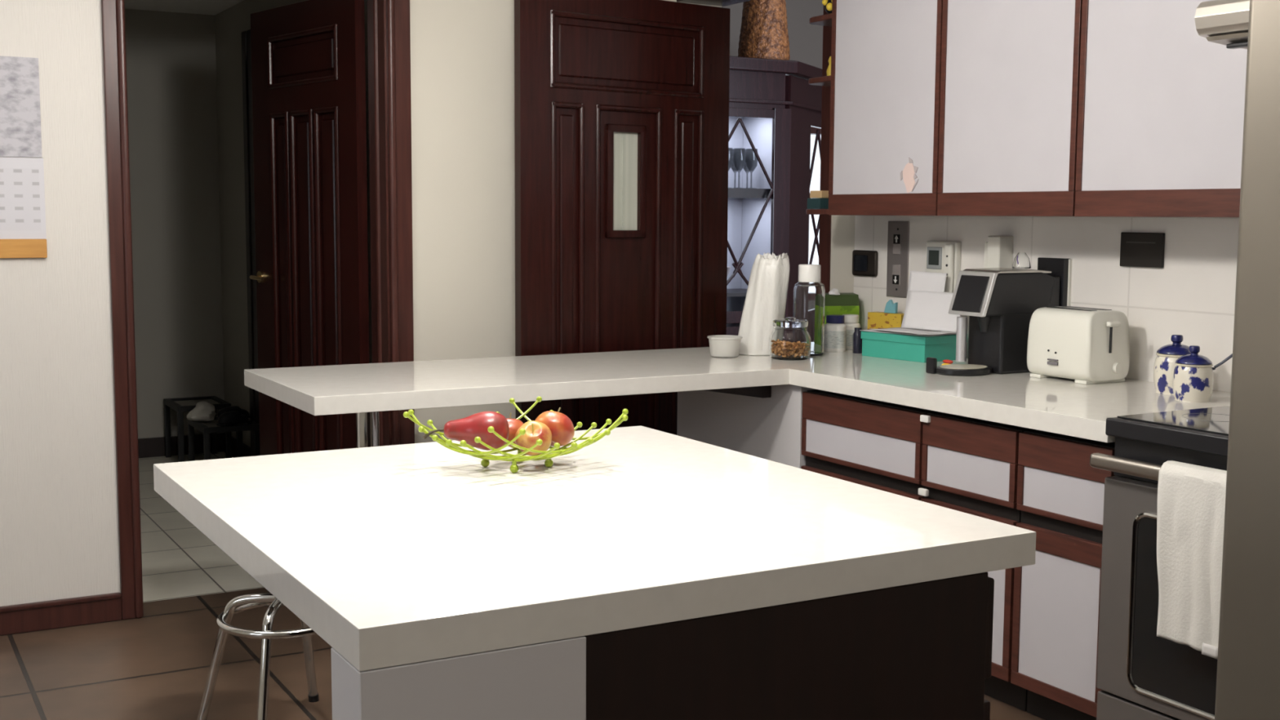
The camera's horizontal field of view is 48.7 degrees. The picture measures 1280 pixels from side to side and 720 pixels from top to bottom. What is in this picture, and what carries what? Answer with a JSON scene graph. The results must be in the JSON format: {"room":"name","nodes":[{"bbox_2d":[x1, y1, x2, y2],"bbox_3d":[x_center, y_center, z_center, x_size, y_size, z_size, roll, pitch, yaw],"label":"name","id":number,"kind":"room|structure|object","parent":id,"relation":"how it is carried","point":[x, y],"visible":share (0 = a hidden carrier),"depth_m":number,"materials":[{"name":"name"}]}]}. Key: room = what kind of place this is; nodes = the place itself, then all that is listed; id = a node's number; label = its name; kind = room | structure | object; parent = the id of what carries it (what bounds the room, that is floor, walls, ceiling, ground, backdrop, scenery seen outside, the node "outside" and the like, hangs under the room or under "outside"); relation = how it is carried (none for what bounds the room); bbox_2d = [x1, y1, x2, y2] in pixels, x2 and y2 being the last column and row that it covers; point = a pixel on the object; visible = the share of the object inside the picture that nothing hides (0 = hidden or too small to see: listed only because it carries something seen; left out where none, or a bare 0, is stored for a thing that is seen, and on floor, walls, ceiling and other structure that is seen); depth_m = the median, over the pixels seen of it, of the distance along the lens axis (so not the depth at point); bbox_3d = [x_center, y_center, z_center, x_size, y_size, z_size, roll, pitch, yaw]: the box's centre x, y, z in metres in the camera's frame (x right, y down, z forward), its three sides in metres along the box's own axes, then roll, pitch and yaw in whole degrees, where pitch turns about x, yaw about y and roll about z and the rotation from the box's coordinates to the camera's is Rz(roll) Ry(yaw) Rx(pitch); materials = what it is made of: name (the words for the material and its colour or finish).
{"room":"kitchen","nodes":[
{"label":"kitchen","id":0,"kind":"room"},
{"bbox_2d":[124,8,224,438],"bbox_3d":[-3.471,-0.702,8.071,2.330,2.620,0.120,-3,7,-29],"label":"wall","id":1,"kind":"structure","parent":0,"point":[171,60],"depth_m":8.39,"materials":[{"name":"grey paint"}]},
{"bbox_2d":[137,432,250,457],"bbox_3d":[-3.329,0.584,7.817,2.212,0.115,0.702,-3,7,-29],"label":"baseboard","id":2,"kind":"structure","parent":1,"relation":"attached to","point":[150,446],"depth_m":8.46,"materials":[{"name":"brown wood"}]},
{"bbox_2d":[124,0,244,15],"bbox_3d":[-0.929,-1.544,3.119,6.180,0.100,11.200,-3,7,-29],"label":"ceiling","id":3,"kind":"structure","parent":0,"point":[213,7],"depth_m":8.01,"materials":[{"name":"white paint"}]},
{"bbox_2d":[214,0,372,447],"bbox_3d":[-1.676,-0.597,7.147,0.120,2.620,3.266,-3,7,-29],"label":"door frame","id":4,"kind":"structure","parent":0,"point":[229,23],"depth_m":8.19,"materials":[{"name":"grey paint"}]},
{"bbox_2d":[240,29,259,456],"bbox_3d":[-1.932,-0.539,7.451,0.037,2.440,1.000,-3,7,-29],"label":"door","id":5,"kind":"structure","parent":4,"relation":"in","point":[246,35],"depth_m":7.78,"materials":[{"name":"brown wood"}]},
{"bbox_2d":[0,0,721,606],"bbox_3d":[-2.122,-0.369,4.919,5.560,2.620,0.196,-3,7,-29],"label":"wall","id":6,"kind":"structure","parent":0,"point":[59,517],"depth_m":4.97,"materials":[{"name":"white paint"}]},
{"bbox_2d":[0,56,47,257],"bbox_3d":[-2.219,-0.676,4.708,0.432,0.674,0.015,-3,7,-29],"label":"wall calendar","id":7,"kind":"object","parent":6,"relation":"attached to","point":[23,234],"visible":1,"depth_m":4.78,"materials":[{"name":"grey paper"}]},
{"bbox_2d":[0,591,121,635],"bbox_3d":[-3.178,0.952,4.333,3.026,0.100,0.026,-3,7,-29],"label":"baseboard","id":8,"kind":"structure","parent":6,"relation":"attached to","point":[93,609],"depth_m":4.97,"materials":[{"name":"brown wood"}]},
{"bbox_2d":[101,0,143,619],"bbox_3d":[-1.868,-0.291,5.053,0.073,2.440,0.228,-3,7,-29],"label":"trim","id":9,"kind":"structure","parent":6,"relation":"attached to","point":[113,11],"depth_m":4.97,"materials":[{"name":"brown wood"}]},
{"bbox_2d":[249,0,368,455],"bbox_3d":[-1.423,-0.327,5.961,0.103,2.315,0.920,-5,8,-40],"label":"door","id":10,"kind":"structure","parent":6,"relation":"in","point":[308,74],"depth_m":5.89,"materials":[{"name":"brown wood"}]},
{"bbox_2d":[367,0,414,446],"bbox_3d":[-0.991,-0.337,5.550,0.094,2.440,0.230,-5,8,-42],"label":"trim","id":11,"kind":"structure","parent":6,"relation":"attached to","point":[388,30],"depth_m":5.46,"materials":[{"name":"brown wood"}]},
{"bbox_2d":[514,0,730,435],"bbox_3d":[-0.053,-0.312,5.837,1.060,2.325,0.050,-4,7,-37],"label":"door","id":12,"kind":"structure","parent":6,"relation":"in","point":[621,107],"depth_m":5.76,"materials":[{"name":"brown wood"}]},
{"bbox_2d":[676,0,750,6],"bbox_3d":[0.466,-1.613,5.660,0.245,0.268,0.838,-3,7,-29],"label":"trim","id":13,"kind":"structure","parent":6,"relation":"attached to","point":[715,2],"depth_m":5.97,"materials":[{"name":"white paint"}]},
{"bbox_2d":[0,451,1044,719],"bbox_3d":[-0.917,1.135,3.469,6.100,0.060,11.100,-3,7,-29],"label":"floor","id":14,"kind":"structure","parent":0,"point":[155,665],"depth_m":4.66,"materials":[{"name":"brown tile"}]},
{"bbox_2d":[163,395,231,462],"bbox_3d":[-2.608,0.416,8.335,0.300,0.350,0.400,-3,7,-29],"label":"table","id":15,"kind":"object","parent":14,"relation":"on","point":[180,405],"visible":0.63,"depth_m":8.31,"materials":[{"name":"black wood"}]},
{"bbox_2d":[186,416,260,461],"bbox_3d":[-2.320,0.490,7.882,0.300,0.300,0.420,-3,7,-29],"label":"table","id":16,"kind":"object","parent":14,"relation":"on","point":[207,428],"visible":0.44,"depth_m":7.76,"materials":[{"name":"black wood"}]},
{"bbox_2d":[186,400,216,421],"bbox_3d":[-2.449,0.283,7.905,0.152,0.107,0.171,0,6,0],"label":"crumpled cloth","id":17,"kind":"object","parent":16,"relation":"on","point":[203,411],"visible":1,"depth_m":7.86,"materials":[{"name":"grey fabric"}]},
{"bbox_2d":[216,405,249,420],"bbox_3d":[-2.282,0.295,7.951,0.086,0.072,0.209,5,7,37],"label":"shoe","id":18,"kind":"object","parent":16,"relation":"on","point":[232,408],"visible":0.57,"depth_m":7.92,"materials":[{"name":"black leather"}]},
{"bbox_2d":[216,410,252,426],"bbox_3d":[-2.227,0.316,7.753,0.086,0.072,0.209,4,7,32],"label":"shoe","id":19,"kind":"object","parent":16,"relation":"on","point":[228,418],"visible":1,"depth_m":7.70,"materials":[{"name":"black leather"}]},
{"bbox_2d":[196,592,319,719],"bbox_3d":[-0.996,0.711,3.969,0.387,0.686,0.382,-5,8,-42],"label":"bar stool","id":20,"kind":"object","parent":14,"relation":"on","point":[240,603],"visible":0.35,"depth_m":3.95,"materials":[{"name":"silver metal"}]},
{"bbox_2d":[330,572,994,719],"bbox_3d":[-0.204,0.752,2.733,1.119,0.861,1.307,-3,7,-29],"label":"kitchen island","id":21,"kind":"object","parent":14,"relation":"on","point":[922,651],"visible":0.44,"depth_m":2.16,"materials":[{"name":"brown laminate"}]},
{"bbox_2d":[153,426,1035,671],"bbox_3d":[-0.182,0.288,2.740,1.206,0.058,1.381,-3,7,-29],"label":"island countertop","id":22,"kind":"structure","parent":21,"relation":"on","point":[393,555],"depth_m":2.39,"materials":[{"name":"white stone"}]},
{"bbox_2d":[403,395,628,472],"bbox_3d":[-0.262,0.168,3.017,0.383,0.123,0.383,6,8,45],"label":"fruit bowl","id":23,"kind":"object","parent":22,"relation":"on","point":[556,450],"visible":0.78,"depth_m":2.95,"materials":[{"name":"green metal"}]},
{"bbox_2d":[422,411,509,450],"bbox_3d":[-0.364,0.148,2.986,0.177,0.083,0.084,1,6,7],"label":"pear","id":24,"kind":"object","parent":23,"relation":"in","point":[467,428],"visible":0.98,"depth_m":2.95,"materials":[{"name":"red food"}]},
{"bbox_2d":[505,412,523,446],"bbox_3d":[-0.282,0.152,3.065,0.078,0.074,0.078,-3,7,-29],"label":"apple","id":25,"kind":"object","parent":23,"relation":"in","point":[514,424],"visible":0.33,"depth_m":3.04,"materials":[{"name":"red food"}]},
{"bbox_2d":[514,420,551,455],"bbox_3d":[-0.224,0.164,2.983,0.077,0.073,0.074,-3,7,-29],"label":"apple","id":26,"kind":"object","parent":23,"relation":"in","point":[535,430],"visible":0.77,"depth_m":2.96,"materials":[{"name":"yellow food"}]},
{"bbox_2d":[534,407,574,446],"bbox_3d":[-0.186,0.147,3.047,0.089,0.084,0.090,-3,7,-29],"label":"apple","id":27,"kind":"object","parent":23,"relation":"in","point":[561,427],"visible":0.73,"depth_m":3.02,"materials":[{"name":"red food"}]},
{"bbox_2d":[244,346,1231,448],"bbox_3d":[0.302,0.536,4.559,2.551,0.920,2.272,-3,7,-29],"label":"countertop","id":28,"kind":"structure","parent":14,"relation":"on","point":[1055,405],"depth_m":4.61,"materials":[{"name":"white stone"}]},
{"bbox_2d":[706,334,742,357],"bbox_3d":[0.323,-0.052,5.390,0.134,0.076,0.134,-3,7,-29],"label":"plastic tub","id":29,"kind":"object","parent":28,"relation":"on","point":[720,345],"visible":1,"depth_m":5.34,"materials":[{"name":"white plastic"}]},
{"bbox_2d":[737,252,789,355],"bbox_3d":[0.477,-0.221,5.507,0.202,0.395,0.182,-3,7,-29],"label":"plastic bag","id":30,"kind":"object","parent":28,"relation":"on","point":[766,298],"visible":0.86,"depth_m":5.44,"materials":[{"name":"white plastic"}]},
{"bbox_2d":[768,316,811,360],"bbox_3d":[0.567,-0.084,5.332,0.156,0.158,0.156,-3,7,-29],"label":"jar","id":31,"kind":"object","parent":28,"relation":"on","point":[790,340],"visible":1,"depth_m":5.27,"materials":[{"name":"clear glass"}]},
{"bbox_2d":[793,264,825,355],"bbox_3d":[0.656,-0.195,5.487,0.122,0.349,0.122,-3,7,-29],"label":"bottle","id":32,"kind":"object","parent":28,"relation":"on","point":[809,293],"visible":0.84,"depth_m":5.44,"materials":[{"name":"clear glass"}]},
{"bbox_2d":[823,314,845,351],"bbox_3d":[0.779,-0.107,5.643,0.086,0.143,0.086,-3,7,-29],"label":"pill bottle","id":33,"kind":"object","parent":28,"relation":"on","point":[834,340],"visible":1,"depth_m":5.61,"materials":[{"name":"white plastic"}]},
{"bbox_2d":[823,293,859,340],"bbox_3d":[0.829,-0.174,5.940,0.150,0.215,0.120,-1,6,-11],"label":"carton","id":34,"kind":"object","parent":28,"relation":"on","point":[842,304],"visible":0.38,"depth_m":5.88,"materials":[{"name":"green cardboard"}]},
{"bbox_2d":[828,288,839,294],"bbox_3d":[0.806,-0.284,5.882,0.046,0.027,0.049,-3,7,-29],"label":"tissue","id":35,"kind":"object","parent":34,"relation":"on","point":[834,291],"visible":1,"depth_m":5.87,"materials":[{"name":"white paper"}]},
{"bbox_2d":[842,314,860,349],"bbox_3d":[0.854,-0.115,5.748,0.082,0.138,0.082,-3,7,-29],"label":"pill bottle","id":36,"kind":"object","parent":28,"relation":"on","point":[851,321],"visible":0.63,"depth_m":5.71,"materials":[{"name":"white plastic"}]},
{"bbox_2d":[852,327,862,353],"bbox_3d":[0.857,-0.077,5.568,0.038,0.100,0.038,-3,7,-29],"label":"vial","id":37,"kind":"object","parent":28,"relation":"on","point":[857,340],"visible":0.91,"depth_m":5.55,"materials":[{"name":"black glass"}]},
{"bbox_2d":[861,330,967,362],"bbox_3d":[1.045,-0.057,5.407,0.238,0.096,0.324,-4,7,-37],"label":"box","id":38,"kind":"object","parent":28,"relation":"on","point":[912,348],"visible":0.72,"depth_m":5.30,"materials":[{"name":"teal cardboard"}]},
{"bbox_2d":[867,311,903,329],"bbox_3d":[1.001,-0.114,5.691,0.062,0.150,0.170,-5,8,-41],"label":"sponge","id":39,"kind":"object","parent":38,"relation":"on","point":[876,320],"visible":0.32,"depth_m":5.67,"materials":[{"name":"yellow"}]},
{"bbox_2d":[884,299,897,313],"bbox_3d":[1.006,-0.215,5.672,0.016,0.054,0.059,-5,8,-41],"label":"clip","id":40,"kind":"object","parent":39,"relation":"on","point":[891,308],"visible":1,"depth_m":5.66,"materials":[{"name":"teal plastic"}]},
{"bbox_2d":[859,327,956,336],"bbox_3d":[1.042,-0.109,5.404,0.235,0.005,0.325,-5,8,-40],"label":"paper sheet","id":41,"kind":"object","parent":38,"relation":"on","point":[870,330],"visible":0.48,"depth_m":5.34,"materials":[{"name":"white paper"}]},
{"bbox_2d":[869,327,956,334],"bbox_3d":[1.047,-0.111,5.354,0.220,0.008,0.290,-2,6,-29],"label":"paper sheet","id":42,"kind":"object","parent":41,"relation":"on","point":[919,331],"visible":0.88,"depth_m":5.32,"materials":[{"name":"white paper"}]},
{"bbox_2d":[901,290,959,332],"bbox_3d":[1.113,-0.187,5.383,0.051,0.144,0.260,-5,8,-41],"label":"paper sheet","id":43,"kind":"object","parent":42,"relation":"on","point":[925,310],"visible":0.87,"depth_m":5.39,"materials":[{"name":"white paper"}]},
{"bbox_2d":[905,271,946,306],"bbox_3d":[1.101,-0.260,5.450,0.026,0.163,0.174,-5,8,-42],"label":"paper sheet","id":44,"kind":"object","parent":43,"relation":"on","point":[918,280],"visible":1,"depth_m":5.45,"materials":[{"name":"white paper"}]},
{"bbox_2d":[925,267,1060,376],"bbox_3d":[1.226,-0.138,4.916,0.475,0.358,0.176,-3,7,-29],"label":"coffee maker","id":45,"kind":"object","parent":28,"relation":"on","point":[1000,304],"visible":0.95,"depth_m":4.86,"materials":[{"name":"black plastic"}]},
{"bbox_2d":[925,357,987,373],"bbox_3d":[1.104,0.019,4.864,0.197,0.055,0.140,-3,7,-29],"label":"tray","id":46,"kind":"object","parent":45,"relation":"on","point":[975,365],"depth_m":4.85,"materials":[{"name":"black plastic"}]},
{"bbox_2d":[941,359,953,365],"bbox_3d":[1.088,0.015,5.010,0.026,0.033,0.050,-3,7,-29],"label":"packet","id":47,"kind":"object","parent":46,"relation":"on","point":[947,362],"visible":0.66,"depth_m":5.00,"materials":[{"name":"red plastic"}]},
{"bbox_2d":[935,365,992,376],"bbox_3d":[1.114,0.035,4.871,0.212,0.022,0.169,-3,7,-29],"label":"drip tray","id":48,"kind":"object","parent":45,"relation":"on","point":[955,371],"depth_m":4.80,"materials":[{"name":"black plastic"}]},
{"bbox_2d":[1012,252,1031,268],"bbox_3d":[1.335,-0.348,4.944,0.064,0.055,0.064,-3,7,-29],"label":"clear tumbler","id":49,"kind":"object","parent":45,"relation":"on","point":[1021,260],"visible":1,"depth_m":4.92,"materials":[{"name":"clear glass"}]},
{"bbox_2d":[1026,306,1129,384],"bbox_3d":[1.460,-0.053,4.697,0.205,0.238,0.297,-3,7,-29],"label":"toaster","id":50,"kind":"object","parent":28,"relation":"on","point":[1084,345],"visible":1,"depth_m":4.61,"materials":[{"name":"white plastic"}]},
{"bbox_2d":[1153,334,1190,395],"bbox_3d":[1.651,0.012,4.357,0.128,0.181,0.128,-3,7,-29],"label":"ceramic jar","id":51,"kind":"object","parent":28,"relation":"on","point":[1167,354],"visible":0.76,"depth_m":4.32,"materials":[{"name":"beige ceramic"}]},
{"bbox_2d":[1172,345,1213,402],"bbox_3d":[1.635,0.039,4.177,0.113,0.164,0.113,-3,7,-29],"label":"ceramic jar","id":52,"kind":"object","parent":28,"relation":"on","point":[1193,381],"visible":1,"depth_m":4.14,"materials":[{"name":"beige ceramic"}]},
{"bbox_2d":[1212,353,1232,370],"bbox_3d":[1.745,-0.023,4.147,0.136,0.110,0.018,2,6,16],"label":"spoon","id":53,"kind":"object","parent":52,"relation":"on","point":[1229,357],"visible":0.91,"depth_m":4.16,"materials":[{"name":"blue"}]},
{"bbox_2d":[676,384,815,468],"bbox_3d":[0.693,0.462,5.576,0.772,0.864,0.843,-3,7,-29],"label":"base cabinet","id":54,"kind":"object","parent":14,"relation":"on","point":[770,428],"visible":0.06,"depth_m":5.27,"materials":[{"name":"grey laminate"}]},
{"bbox_2d":[800,389,938,500],"bbox_3d":[1.076,0.539,4.943,0.812,0.845,0.632,-3,7,-29],"label":"base cabinet","id":55,"kind":"object","parent":14,"relation":"on","point":[875,444],"visible":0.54,"depth_m":4.69,"materials":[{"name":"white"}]},
{"bbox_2d":[918,412,1034,711],"bbox_3d":[1.329,0.588,4.485,0.825,0.845,0.408,-3,7,-29],"label":"base cabinet","id":56,"kind":"object","parent":14,"relation":"on","point":[970,465],"visible":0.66,"depth_m":4.22,"materials":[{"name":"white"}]},
{"bbox_2d":[1010,429,1115,719],"bbox_3d":[1.524,0.623,4.155,0.812,0.845,0.348,-3,7,-29],"label":"base cabinet","id":57,"kind":"object","parent":14,"relation":"on","point":[1060,495],"visible":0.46,"depth_m":3.96,"materials":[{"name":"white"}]},
{"bbox_2d":[1089,405,1230,719],"bbox_3d":[1.714,0.612,3.725,0.902,0.918,0.586,-3,7,-29],"label":"range cooker","id":58,"kind":"object","parent":14,"relation":"on","point":[1142,675],"visible":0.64,"depth_m":3.65,"materials":[{"name":"silver metal"}]},
{"bbox_2d":[1105,405,1230,456],"bbox_3d":[1.739,0.180,3.688,0.855,0.052,0.576,-3,7,-29],"label":"cooktop","id":59,"kind":"object","parent":58,"relation":"in","point":[1200,432],"depth_m":3.61,"materials":[{"name":"black glass"}]},
{"bbox_2d":[1156,460,1226,658],"bbox_3d":[1.374,0.483,3.410,0.082,0.441,0.283,-3,7,-29],"label":"towel","id":60,"kind":"object","parent":58,"relation":"hanging from","point":[1191,504],"visible":0.66,"depth_m":3.43,"materials":[{"name":"white fabric"}]},
{"bbox_2d":[1214,0,1279,719],"bbox_3d":[1.942,0.161,2.936,1.157,1.980,0.893,-3,7,-29],"label":"refrigerator","id":61,"kind":"object","parent":14,"relation":"on","point":[1248,676],"visible":1,"depth_m":3.00,"materials":[{"name":"silver metal"}]},
{"bbox_2d":[721,0,823,68],"bbox_3d":[0.145,-1.036,9.167,5.070,3.100,0.120,-3,7,-29],"label":"wall","id":62,"kind":"structure","parent":0,"point":[805,38],"depth_m":9.50,"materials":[{"name":"grey paint"}]},
{"bbox_2d":[810,126,821,135],"bbox_3d":[1.351,-1.027,9.831,1.120,1.160,0.120,-3,7,-29],"label":"window","id":63,"kind":"structure","parent":62,"relation":"in","point":[813,130],"depth_m":9.61,"materials":[{"name":"brown glass"}]},
{"bbox_2d":[830,215,1239,391],"bbox_3d":[1.852,-0.299,4.458,0.120,2.620,3.950,-3,7,-29],"label":"wall","id":64,"kind":"structure","parent":0,"point":[1192,296],"depth_m":4.77,"materials":[{"name":"white tile"}]},
{"bbox_2d":[818,5,831,293],"bbox_3d":[0.860,-0.484,6.202,0.131,2.620,0.079,-3,7,-29],"label":"trim","id":65,"kind":"structure","parent":64,"relation":"attached to","point":[824,236],"depth_m":6.13,"materials":[{"name":"brown wood"}]},
{"bbox_2d":[852,249,878,276],"bbox_3d":[0.940,-0.406,5.925,0.020,0.107,0.158,-3,7,-29],"label":"wall switch","id":66,"kind":"object","parent":64,"relation":"attached to","point":[864,263],"visible":1,"depth_m":5.91,"materials":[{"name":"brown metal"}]},
{"bbox_2d":[828,0,942,215],"bbox_3d":[1.047,-1.030,5.360,0.329,0.960,0.638,-3,7,-29],"label":"upper cabinet","id":67,"kind":"object","parent":64,"relation":"attached to","point":[886,55],"visible":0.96,"depth_m":5.28,"materials":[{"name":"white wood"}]},
{"bbox_2d":[805,208,828,214],"bbox_3d":[0.841,-0.604,5.772,0.320,0.022,0.193,-3,7,-29],"label":"corner shelf","id":68,"kind":"object","parent":67,"relation":"attached to","point":[809,211],"visible":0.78,"depth_m":5.67,"materials":[{"name":"brown wood"}]},
{"bbox_2d":[807,198,828,208],"bbox_3d":[0.750,-0.636,5.751,0.110,0.043,0.090,-3,7,-29],"label":"box","id":69,"kind":"object","parent":68,"relation":"on","point":[812,203],"visible":0.6,"depth_m":5.70,"materials":[{"name":"teal cardboard"}]},
{"bbox_2d":[809,190,829,198],"bbox_3d":[0.750,-0.673,5.747,0.090,0.030,0.080,-3,7,-29],"label":"packet","id":70,"kind":"object","parent":69,"relation":"on","point":[817,193],"visible":0.71,"depth_m":5.71,"materials":[{"name":"brown cardboard"}]},
{"bbox_2d":[808,75,831,86],"bbox_3d":[0.844,-1.124,5.718,0.320,0.022,0.193,-3,7,-29],"label":"corner shelf","id":71,"kind":"object","parent":67,"relation":"attached to","point":[825,80],"visible":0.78,"depth_m":5.64,"materials":[{"name":"brown wood"}]},
{"bbox_2d":[826,56,831,75],"bbox_3d":[0.761,-1.163,5.590,0.048,0.080,0.048,-3,7,-29],"label":"figurine","id":72,"kind":"object","parent":71,"relation":"on","point":[828,69],"visible":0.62,"depth_m":5.58,"materials":[{"name":"yellow ceramic"}]},
{"bbox_2d":[809,13,831,26],"bbox_3d":[0.845,-1.363,5.694,0.320,0.022,0.193,-3,7,-29],"label":"corner shelf","id":73,"kind":"object","parent":67,"relation":"attached to","point":[824,20],"visible":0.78,"depth_m":5.62,"materials":[{"name":"brown wood"}]},
{"bbox_2d":[822,0,832,13],"bbox_3d":[0.761,-1.416,5.591,0.074,0.103,0.073,-3,7,-29],"label":"ornament","id":74,"kind":"object","parent":73,"relation":"on","point":[827,3],"visible":0.48,"depth_m":5.58,"materials":[{"name":"yellow ceramic"}]},
{"bbox_2d":[900,157,918,193],"bbox_3d":[0.985,-0.676,5.173,0.002,0.130,0.102,-3,7,-29],"label":"sticker","id":75,"kind":"object","parent":67,"relation":"attached to","point":[908,171],"visible":1,"depth_m":5.17,"materials":[{"name":"pink paper"}]},
{"bbox_2d":[886,221,909,297],"bbox_3d":[1.045,-0.409,5.745,0.014,0.308,0.130,-3,7,-29],"label":"plate","id":76,"kind":"object","parent":64,"relation":"attached to","point":[898,237],"visible":0.97,"depth_m":5.74,"materials":[{"name":"grey metal"}]},
{"bbox_2d":[925,240,960,293],"bbox_3d":[1.164,-0.299,5.496,0.061,0.324,0.175,-3,7,-29],"label":"intercom","id":77,"kind":"object","parent":64,"relation":"attached to","point":[942,256],"visible":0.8,"depth_m":5.43,"materials":[{"name":"white plastic"}]},
{"bbox_2d":[983,235,1013,268],"bbox_3d":[1.312,-0.364,5.217,0.070,0.188,0.108,-3,7,-29],"label":"wall box","id":78,"kind":"object","parent":64,"relation":"attached to","point":[998,250],"visible":0.54,"depth_m":5.17,"materials":[{"name":"white plastic"}]},
{"bbox_2d":[937,0,1082,216],"bbox_3d":[1.363,-0.971,4.803,0.329,0.960,0.645,-3,7,-29],"label":"upper cabinet","id":79,"kind":"object","parent":64,"relation":"attached to","point":[1011,68],"visible":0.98,"depth_m":4.72,"materials":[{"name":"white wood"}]},
{"bbox_2d":[1037,257,1072,306],"bbox_3d":[1.463,-0.268,4.999,0.030,0.184,0.136,-3,7,-29],"label":"tablet","id":80,"kind":"object","parent":64,"relation":"attached to","point":[1061,267],"visible":0.51,"depth_m":4.95,"materials":[{"name":"black plastic"}]},
{"bbox_2d":[1120,231,1164,267],"bbox_3d":[1.655,-0.363,4.663,0.016,0.114,0.174,-3,7,-29],"label":"wall outlet","id":81,"kind":"object","parent":64,"relation":"attached to","point":[1146,250],"visible":1,"depth_m":4.65,"materials":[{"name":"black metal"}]},
{"bbox_2d":[1074,0,1247,217],"bbox_3d":[1.679,-0.911,4.247,0.329,0.960,0.636,-3,7,-29],"label":"upper cabinet","id":82,"kind":"object","parent":64,"relation":"attached to","point":[1162,104],"visible":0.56,"depth_m":4.20,"materials":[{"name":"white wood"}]},
{"bbox_2d":[1194,0,1249,48],"bbox_3d":[1.861,-1.159,3.617,0.590,0.695,0.555,-3,7,-29],"label":"hood","id":83,"kind":"object","parent":64,"relation":"attached to","point":[1224,22],"visible":0.62,"depth_m":3.69,"materials":[{"name":"silver metal"}]},
{"bbox_3d":[1.303,0.747,7.347,5.000,0.060,6.500,-3,7,-29],"label":"floor","id":84,"kind":"structure","parent":0,"visible":0},
{"bbox_2d":[726,55,822,335],"bbox_3d":[0.637,-0.498,7.955,1.554,2.285,0.644,-4,7,-36],"label":"china hutch","id":85,"kind":"object","parent":84,"relation":"on","point":[773,106],"visible":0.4,"depth_m":7.78,"materials":[{"name":"brown wood"}]},
{"bbox_2d":[727,266,730,275],"bbox_3d":[0.344,-0.440,7.715,0.302,0.138,0.302,-3,7,-29],"label":"glass bowl","id":86,"kind":"object","parent":85,"relation":"on","point":[728,267],"visible":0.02,"depth_m":7.66,"materials":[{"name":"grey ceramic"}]},
{"bbox_2d":[728,147,733,188],"bbox_3d":[0.466,-1.032,7.606,0.072,0.215,0.072,-3,7,-29],"label":"wine glass","id":87,"kind":"object","parent":85,"relation":"on","point":[731,157],"visible":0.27,"depth_m":7.58,"materials":[{"name":"grey"}]},
{"bbox_2d":[730,164,737,188],"bbox_3d":[0.522,-1.046,7.752,0.072,0.215,0.072,-3,7,-29],"label":"wine glass","id":88,"kind":"object","parent":85,"relation":"on","point":[732,167],"visible":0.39,"depth_m":7.75,"materials":[{"name":"grey"}]},
{"bbox_2d":[726,288,746,297],"bbox_3d":[0.378,-0.366,7.759,0.675,0.020,0.370,-3,7,-29],"label":"shelf","id":89,"kind":"object","parent":85,"relation":"attached to","point":[731,292],"depth_m":7.73,"materials":[{"name":"grey wood"}]},
{"bbox_2d":[733,147,746,188],"bbox_3d":[0.536,-1.035,7.645,0.072,0.215,0.072,-3,7,-29],"label":"wine glass","id":90,"kind":"object","parent":85,"relation":"on","point":[739,153],"visible":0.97,"depth_m":7.61,"materials":[{"name":"grey"}]},
{"bbox_2d":[742,149,749,188],"bbox_3d":[0.591,-1.050,7.791,0.072,0.215,0.072,-3,7,-29],"label":"wine glass","id":91,"kind":"object","parent":85,"relation":"on","point":[744,168],"visible":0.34,"depth_m":7.79,"materials":[{"name":"grey"}]},
{"bbox_2d":[728,187,771,198],"bbox_3d":[0.381,-0.909,7.704,0.675,0.050,0.370,-3,7,-29],"label":"shelf","id":92,"kind":"object","parent":85,"relation":"attached to","point":[758,193],"depth_m":7.61,"materials":[{"name":"grey wood"}]},
{"bbox_2d":[745,148,757,188],"bbox_3d":[0.606,-1.039,7.685,0.072,0.215,0.072,-3,7,-29],"label":"wine glass","id":93,"kind":"object","parent":85,"relation":"on","point":[751,162],"visible":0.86,"depth_m":7.66,"materials":[{"name":"grey"}]},
{"bbox_2d":[737,0,790,60],"bbox_3d":[0.678,-1.845,7.721,0.302,0.442,0.302,-3,7,-29],"label":"wicker vase","id":94,"kind":"object","parent":85,"relation":"on","point":[764,24],"visible":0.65,"depth_m":7.61,"materials":[{"name":"brown wicker"}]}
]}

